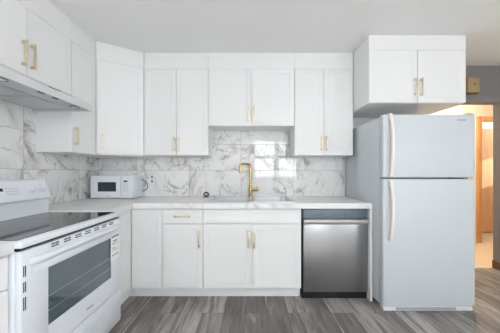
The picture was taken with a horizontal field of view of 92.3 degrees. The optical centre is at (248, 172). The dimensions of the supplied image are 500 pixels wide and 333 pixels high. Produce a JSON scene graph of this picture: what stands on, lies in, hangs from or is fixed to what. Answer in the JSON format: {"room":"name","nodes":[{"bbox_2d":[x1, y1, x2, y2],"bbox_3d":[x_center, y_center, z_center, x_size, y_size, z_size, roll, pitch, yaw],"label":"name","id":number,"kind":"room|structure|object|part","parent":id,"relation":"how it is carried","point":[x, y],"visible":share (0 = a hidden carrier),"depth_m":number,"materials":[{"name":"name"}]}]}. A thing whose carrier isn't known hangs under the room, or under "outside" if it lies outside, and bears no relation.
{"room":"kitchen","nodes":[
{"label":"kitchen","id":0,"kind":"room"},
{"bbox_2d":[49,0,499,65],"bbox_3d":[1.917,-1.300,1.100,7.565,0.080,7.600,0,0,0],"label":"ceiling","id":1,"kind":"structure","parent":0,"point":[145,26],"depth_m":2.04,"materials":[{"name":"paint"}]},
{"bbox_2d":[300,209,302,293],"bbox_3d":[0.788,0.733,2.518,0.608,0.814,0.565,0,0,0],"label":"end panel","id":2,"kind":"object","parent":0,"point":[301,289],"depth_m":2.23,"materials":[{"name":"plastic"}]},
{"bbox_2d":[109,232,499,332],"bbox_3d":[1.917,1.190,2.825,7.565,0.060,4.150,0,0,0],"label":"floor","id":3,"kind":"structure","parent":0,"point":[139,314],"depth_m":1.95,"materials":[{"name":"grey wood"}]},
{"bbox_2d":[0,256,7,332],"bbox_3d":[-1.343,0.742,0.586,0.826,0.836,0.759,0,0,0],"label":"base cabinet","id":4,"kind":"object","parent":3,"relation":"on","point":[3,260],"visible":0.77,"depth_m":0.95,"materials":[{"name":"white paint"}]},
{"bbox_3d":[-0.976,0.398,0.586,0.020,0.131,0.756,0,0,0],"label":"drawer","id":5,"kind":"part","parent":4,"relation":"part of","materials":[{"name":"white paint"}]},
{"bbox_3d":[-0.976,0.764,0.776,0.020,0.591,0.376,0,0,0],"label":"door","id":6,"kind":"part","parent":4,"relation":"part of","materials":[{"name":"white paint"}]},
{"bbox_2d":[0,241,13,256],"bbox_3d":[-1.352,0.299,0.586,0.808,0.048,0.771,0,0,0],"label":"countertop","id":7,"kind":"structure","parent":4,"relation":"on","point":[6,247],"depth_m":0.94,"materials":[{"name":"stone"}]},
{"bbox_2d":[0,179,121,332],"bbox_3d":[-1.261,0.602,1.361,0.718,1.116,0.771,0,0,0],"label":"stove","id":8,"kind":"object","parent":3,"relation":"on","point":[64,268],"visible":1,"depth_m":1.31,"materials":[{"name":"white metal"}]},
{"bbox_3d":[-1.450,0.107,1.607,0.042,0.058,0.060,0,0,0],"label":"knob","id":9,"kind":"part","parent":8,"relation":"part of","materials":[{"name":"white plastic"}]},
{"bbox_3d":[-1.450,0.107,1.688,0.042,0.058,0.060,0,0,0],"label":"knob","id":10,"kind":"part","parent":8,"relation":"part of","materials":[{"name":"white plastic"}]},
{"bbox_2d":[0,212,121,248],"bbox_3d":[-1.272,0.295,1.361,0.695,0.030,0.771,0,0,0],"label":"cooktop","id":11,"kind":"object","parent":8,"relation":"in","point":[30,230],"depth_m":1.30,"materials":[{"name":"black ceramic"}]},
{"bbox_3d":[-0.943,0.577,1.361,0.026,0.505,0.763,0,0,0],"label":"oven door","id":12,"kind":"part","parent":8,"relation":"part of","materials":[{"name":"white metal"}]},
{"bbox_3d":[-0.917,0.377,1.368,0.030,0.032,0.706,0,0,0],"label":"handle","id":13,"kind":"part","parent":8,"relation":"part of","materials":[{"name":"white metal"}]},
{"bbox_3d":[-0.928,0.416,1.383,0.004,0.032,0.717,0,0,0],"label":"window molding","id":14,"kind":"part","parent":8,"relation":"part of","materials":[{"name":"white metal"}]},
{"bbox_3d":[-0.941,0.949,1.361,0.031,0.223,0.763,0,0,0],"label":"storage drawer","id":15,"kind":"part","parent":8,"relation":"part of","materials":[{"name":"white metal"}]},
{"bbox_2d":[118,209,134,303],"bbox_3d":[-1.418,0.742,2.281,0.676,0.836,1.058,0,0,0],"label":"base cabinet","id":16,"kind":"object","parent":3,"relation":"on","point":[126,288],"visible":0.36,"depth_m":2.13,"materials":[{"name":"white paint"}]},
{"bbox_2d":[48,196,371,211],"bbox_3d":[-0.320,0.299,2.280,2.873,0.048,1.062,0,0,0],"label":"countertop","id":17,"kind":"structure","parent":16,"relation":"on","point":[143,202],"depth_m":2.17,"materials":[{"name":"stone"}]},
{"bbox_2d":[91,176,147,198],"bbox_3d":[-1.418,0.153,2.672,0.527,0.244,0.256,0,0,0],"label":"microwave","id":18,"kind":"object","parent":17,"relation":"on","point":[131,187],"visible":1,"depth_m":2.54,"materials":[{"name":"white plastic"}]},
{"bbox_3d":[-1.523,0.149,2.554,0.318,0.236,0.018,0,0,0],"label":"door","id":19,"kind":"part","parent":18,"relation":"part of","materials":[{"name":"white plastic"}]},
{"bbox_3d":[-1.296,0.149,2.554,0.132,0.236,0.018,0,0,0],"label":"control panel","id":20,"kind":"part","parent":18,"relation":"part of","materials":[{"name":"white plastic"}]},
{"bbox_2d":[239,163,257,195],"bbox_3d":[-0.004,0.076,2.750,0.227,0.380,0.087,0,0,-8],"label":"faucet","id":21,"kind":"object","parent":17,"relation":"on","point":[251,189],"visible":0.98,"depth_m":2.76,"materials":[{"name":"gold metal"}]},
{"bbox_3d":[-0.041,0.015,2.738,0.159,0.261,0.025,0,0,-30],"label":"spout","id":22,"kind":"part","parent":21,"relation":"part of","materials":[{"name":"gold metal"}]},
{"bbox_2d":[208,196,297,201],"bbox_3d":[0.035,0.357,2.520,0.840,0.183,0.568,0,0,0],"label":"sink","id":23,"kind":"object","parent":17,"relation":"in","point":[216,198],"visible":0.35,"depth_m":2.72,"materials":[{"name":"ceramic"}]},
{"bbox_3d":[-0.168,0.361,2.499,0.359,0.175,0.482,0,0,0],"label":"bowl","id":24,"kind":"part","parent":23,"relation":"part of","materials":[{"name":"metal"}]},
{"bbox_3d":[0.237,0.361,2.499,0.359,0.175,0.482,0,0,0],"label":"bowl","id":25,"kind":"part","parent":23,"relation":"part of","materials":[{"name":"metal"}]},
{"bbox_2d":[132,209,163,295],"bbox_3d":[-0.938,0.742,2.506,0.281,0.836,0.611,0,0,0],"label":"base cabinet","id":26,"kind":"object","parent":3,"relation":"on","point":[146,223],"visible":0.73,"depth_m":2.21,"materials":[{"name":"white paint"}]},
{"bbox_2d":[162,209,203,295],"bbox_3d":[-0.610,0.742,2.488,0.374,0.836,0.646,0,0,0],"label":"base cabinet","id":27,"kind":"object","parent":3,"relation":"on","point":[182,229],"visible":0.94,"depth_m":2.21,"materials":[{"name":"white paint"}]},
{"bbox_3d":[-0.610,0.398,2.182,0.150,0.014,0.036,0,0,0],"label":"handle","id":28,"kind":"part","parent":27,"relation":"part of","materials":[{"name":"gold metal"}]},
{"bbox_3d":[-0.610,0.398,2.210,0.371,0.131,0.020,0,0,0],"label":"drawer","id":29,"kind":"part","parent":27,"relation":"part of","materials":[{"name":"white paint"}]},
{"bbox_2d":[203,209,300,295],"bbox_3d":[0.029,0.742,2.488,0.901,0.836,0.646,0,0,0],"label":"base cabinet","id":30,"kind":"object","parent":3,"relation":"on","point":[247,252],"visible":0.98,"depth_m":2.21,"materials":[{"name":"white paint"}]},
{"bbox_3d":[-0.197,0.764,2.210,0.447,0.591,0.020,0,0,0],"label":"door","id":31,"kind":"part","parent":30,"relation":"part of","materials":[{"name":"white paint"}]},
{"bbox_3d":[0.029,0.398,2.210,0.898,0.131,0.020,0,0,0],"label":"drawer","id":32,"kind":"part","parent":30,"relation":"part of","materials":[{"name":"white paint"}]},
{"bbox_3d":[0.255,0.764,2.210,0.447,0.591,0.020,0,0,0],"label":"door","id":33,"kind":"part","parent":30,"relation":"part of","materials":[{"name":"white paint"}]},
{"bbox_2d":[300,209,368,297],"bbox_3d":[0.788,0.743,2.485,0.608,0.834,0.631,0,0,0],"label":"dishwasher","id":34,"kind":"object","parent":3,"relation":"on","point":[334,242],"visible":0.94,"depth_m":2.20,"materials":[{"name":"silver metal"}]},
{"bbox_3d":[0.789,1.127,2.257,0.604,0.066,0.065,0,0,0],"label":"toe panel","id":35,"kind":"part","parent":34,"relation":"part of","materials":[{"name":"black plastic"}]},
{"bbox_3d":[0.795,0.444,2.201,0.586,0.048,0.065,0,0,0],"label":"handle","id":36,"kind":"part","parent":34,"relation":"part of","materials":[{"name":"metal"}]},
{"bbox_2d":[367,209,371,301],"bbox_3d":[1.103,0.742,2.487,0.020,0.836,0.645,0,0,0],"label":"end panel","id":37,"kind":"object","parent":3,"relation":"on","point":[369,211],"visible":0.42,"depth_m":2.18,"materials":[{"name":"white paint"}]},
{"bbox_2d":[346,113,474,310],"bbox_3d":[1.510,0.328,2.374,0.775,1.664,0.821,0,0,0],"label":"refrigerator","id":38,"kind":"object","parent":3,"relation":"on","point":[414,171],"visible":0.98,"depth_m":2.01,"materials":[{"name":"white metal"}]},
{"bbox_3d":[1.182,0.310,1.988,0.035,0.500,0.048,0,0,0],"label":"handle","id":39,"kind":"part","parent":38,"relation":"part of","materials":[{"name":"beige plastic"}]},
{"bbox_3d":[1.182,-0.233,1.988,0.035,0.525,0.048,0,0,0],"label":"handle","id":40,"kind":"part","parent":38,"relation":"part of","materials":[{"name":"beige plastic"}]},
{"bbox_3d":[1.510,0.584,2.037,0.775,1.068,0.053,0,0,0],"label":"fresh food door","id":41,"kind":"part","parent":38,"relation":"part of","materials":[{"name":"white metal"}]},
{"bbox_3d":[1.510,-0.227,2.037,0.775,0.531,0.053,0,0,0],"label":"freezer door","id":42,"kind":"part","parent":38,"relation":"part of","materials":[{"name":"white metal"}]},
{"bbox_2d":[344,66,499,261],"bbox_3d":[0.818,-0.050,2.880,5.165,2.420,0.120,0,0,0],"label":"wall","id":43,"kind":"structure","parent":0,"point":[489,94],"depth_m":2.82,"materials":[{"name":"grey paint"}]},
{"bbox_2d":[75,41,154,157],"bbox_3d":[-1.427,-0.718,2.548,0.657,1.082,0.527,0,0,0],"label":"upper cabinet","id":44,"kind":"object","parent":43,"relation":"attached to","point":[119,71],"visible":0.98,"depth_m":2.40,"materials":[{"name":"white paint"}]},
{"bbox_3d":[-1.400,-0.300,2.302,0.014,0.150,0.036,0,0,-32],"label":"handle","id":45,"kind":"part","parent":44,"relation":"part of","materials":[{"name":"gold metal"}]},
{"bbox_3d":[-1.284,-0.636,2.406,0.413,0.899,0.020,0,0,-32],"label":"door","id":46,"kind":"part","parent":44,"relation":"part of","materials":[{"name":"white paint"}]},
{"bbox_2d":[144,53,212,156],"bbox_3d":[-0.762,-0.722,2.643,0.671,1.074,0.336,0,0,0],"label":"upper cabinet","id":47,"kind":"object","parent":43,"relation":"attached to","point":[176,85],"visible":0.99,"depth_m":2.52,"materials":[{"name":"white paint"}]},
{"bbox_3d":[-0.930,-0.636,2.520,0.332,0.899,0.020,0,0,0],"label":"door","id":48,"kind":"part","parent":47,"relation":"part of","materials":[{"name":"white paint"}]},
{"bbox_3d":[-0.784,-0.300,2.492,0.014,0.150,0.036,0,0,0],"label":"handle","id":49,"kind":"part","parent":47,"relation":"part of","materials":[{"name":"gold metal"}]},
{"bbox_3d":[-0.594,-0.636,2.520,0.332,0.899,0.020,0,0,0],"label":"door","id":50,"kind":"part","parent":47,"relation":"part of","materials":[{"name":"white paint"}]},
{"bbox_2d":[99,131,343,195],"bbox_3d":[-0.323,-0.182,2.816,2.869,0.915,0.008,0,0,0],"label":"backsplash","id":51,"kind":"structure","parent":43,"relation":"attached to","point":[274,172],"depth_m":2.81,"materials":[{"name":"stone"}]},
{"bbox_2d":[149,174,154,183],"bbox_3d":[-1.135,0.072,2.807,0.070,0.115,0.009,0,0,0],"label":"wall outlet","id":52,"kind":"object","parent":51,"relation":"attached to","point":[151,176],"visible":1,"depth_m":2.81,"materials":[{"name":"grey plastic"}]},
{"bbox_2d":[208,53,293,130],"bbox_3d":[0.025,-0.875,2.643,0.901,0.767,0.336,0,0,0],"label":"upper cabinet","id":53,"kind":"object","parent":43,"relation":"attached to","point":[248,91],"visible":1,"depth_m":2.52,"materials":[{"name":"white paint"}]},
{"bbox_3d":[-0.201,-0.790,2.520,0.447,0.592,0.020,0,0,0],"label":"door","id":54,"kind":"part","parent":53,"relation":"part of","materials":[{"name":"white paint"}]},
{"bbox_3d":[0.251,-0.790,2.520,0.447,0.592,0.020,0,0,0],"label":"door","id":55,"kind":"part","parent":53,"relation":"part of","materials":[{"name":"white paint"}]},
{"bbox_2d":[290,53,352,156],"bbox_3d":[0.783,-0.722,2.643,0.613,1.074,0.336,0,0,0],"label":"upper cabinet","id":56,"kind":"object","parent":43,"relation":"attached to","point":[323,82],"visible":1,"depth_m":2.52,"materials":[{"name":"white paint"}]},
{"bbox_3d":[0.629,-0.636,2.520,0.303,0.899,0.020,0,0,0],"label":"door","id":57,"kind":"part","parent":56,"relation":"part of","materials":[{"name":"white paint"}]},
{"bbox_3d":[0.936,-0.636,2.520,0.303,0.899,0.020,0,0,0],"label":"door","id":58,"kind":"part","parent":56,"relation":"part of","materials":[{"name":"white paint"}]},
{"bbox_2d":[353,35,465,117],"bbox_3d":[1.538,-0.950,2.487,0.887,0.619,0.664,0,0,0],"label":"upper cabinet","id":59,"kind":"object","parent":43,"relation":"attached to","point":[395,74],"visible":0.99,"depth_m":2.20,"materials":[{"name":"white paint"}]},
{"bbox_3d":[1.316,-0.882,2.200,0.440,0.481,0.020,0,0,0],"label":"door","id":60,"kind":"part","parent":59,"relation":"part of","materials":[{"name":"white paint"}]},
{"bbox_3d":[1.510,-0.780,2.172,0.014,0.155,0.036,0,0,0],"label":"handle","id":61,"kind":"part","parent":59,"relation":"part of","materials":[{"name":"gold metal"}]},
{"bbox_3d":[1.566,-0.780,2.172,0.014,0.155,0.036,0,0,0],"label":"handle","id":62,"kind":"part","parent":59,"relation":"part of","materials":[{"name":"gold metal"}]},
{"bbox_3d":[1.760,-0.882,2.200,0.440,0.481,0.020,0,0,0],"label":"door","id":63,"kind":"part","parent":59,"relation":"part of","materials":[{"name":"white paint"}]},
{"bbox_2d":[466,78,479,94],"bbox_3d":[2.600,-1.012,2.795,0.136,0.185,0.049,0,0,0],"label":"door chime","id":64,"kind":"object","parent":43,"relation":"attached to","point":[472,84],"visible":0.87,"depth_m":2.77,"materials":[{"name":"beige plastic"}]},
{"bbox_2d":[492,260,499,270],"bbox_3d":[3.189,1.113,2.873,0.422,0.095,0.134,0,0,0],"label":"baseboard","id":65,"kind":"structure","parent":43,"relation":"attached to","point":[496,265],"depth_m":2.89,"materials":[{"name":"brown wood"}]},
{"bbox_2d":[430,105,492,242],"bbox_3d":[3.500,-0.050,4.050,4.200,2.420,0.100,0,0,0],"label":"wall","id":66,"kind":"structure","parent":0,"point":[478,110],"depth_m":4.00,"materials":[{"name":"beige paint"}]},
{"bbox_2d":[476,116,492,242],"bbox_3d":[4.260,0.110,3.990,0.950,2.100,0.020,0,0,0],"label":"trim","id":67,"kind":"structure","parent":66,"relation":"attached to","point":[479,119],"depth_m":3.98,"materials":[{"name":"brown wood"}]},
{"bbox_2d":[482,122,492,128],"bbox_3d":[4.300,-0.050,4.750,2.600,2.420,0.100,0,0,0],"label":"wall","id":68,"kind":"structure","parent":0,"point":[485,125],"depth_m":4.70,"materials":[{"name":"white paint"}]},
{"bbox_2d":[482,129,492,231],"bbox_3d":[4.760,0.145,4.641,0.800,2.010,0.107,0,0,0],"label":"door","id":69,"kind":"structure","parent":68,"relation":"in","point":[487,134],"depth_m":4.66,"materials":[{"name":"brown wood"}]},
{"bbox_3d":[-1.815,-0.050,0.120,0.100,2.420,5.640,0,0,0],"label":"wall","id":70,"kind":"structure","parent":0,"visible":0},
{"bbox_2d":[0,0,70,94],"bbox_3d":[-1.590,-0.950,1.580,0.332,0.619,0.789,0,0,0],"label":"upper cabinet","id":71,"kind":"object","parent":70,"relation":"attached to","point":[35,35],"visible":0.99,"depth_m":1.66,"materials":[{"name":"white paint"}]},
{"bbox_3d":[-1.470,-0.864,1.383,0.020,0.444,0.391,0,0,0],"label":"door","id":72,"kind":"part","parent":71,"relation":"part of","materials":[{"name":"white paint"}]},
{"bbox_3d":[-1.442,-0.775,1.544,0.036,0.165,0.014,0,0,0],"label":"handle","id":73,"kind":"part","parent":71,"relation":"part of","materials":[{"name":"gold metal"}]},
{"bbox_3d":[-1.442,-0.775,1.606,0.036,0.165,0.014,0,0,0],"label":"handle","id":74,"kind":"part","parent":71,"relation":"part of","materials":[{"name":"gold metal"}]},
{"bbox_2d":[0,64,92,111],"bbox_3d":[-1.520,-0.572,1.591,0.471,0.134,0.762,0,0,0],"label":"range hood","id":75,"kind":"object","parent":71,"relation":"attached to","point":[18,88],"visible":1,"depth_m":1.62,"materials":[{"name":"metal"}]},
{"bbox_3d":[-1.524,-0.522,1.591,0.453,0.010,0.740,0,0,0],"label":"underside panel","id":76,"kind":"part","parent":75,"relation":"part of","materials":[{"name":"metal"}]},
{"bbox_3d":[-1.470,-0.864,1.778,0.020,0.444,0.391,0,0,0],"label":"door","id":77,"kind":"part","parent":71,"relation":"part of","materials":[{"name":"white paint"}]},
{"bbox_2d":[0,100,98,203],"bbox_3d":[-1.761,-0.282,1.460,0.008,1.115,2.720,0,0,0],"label":"backsplash","id":78,"kind":"structure","parent":70,"relation":"attached to","point":[67,177],"depth_m":1.97,"materials":[{"name":"stone"}]},
{"bbox_2d":[36,20,94,154],"bbox_3d":[-1.590,-0.716,2.129,0.332,1.086,0.307,0,0,0],"label":"upper cabinet","id":79,"kind":"object","parent":70,"relation":"attached to","point":[63,133],"visible":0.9,"depth_m":2.04,"materials":[{"name":"white paint"}]},
{"bbox_3d":[-1.442,-0.310,2.010,0.036,0.150,0.014,0,0,0],"label":"handle","id":80,"kind":"part","parent":79,"relation":"part of","materials":[{"name":"gold metal"}]},
{"bbox_3d":[-1.470,-0.630,2.129,0.020,0.911,0.304,0,0,0],"label":"door","id":81,"kind":"part","parent":79,"relation":"part of","materials":[{"name":"white paint"}]}
]}

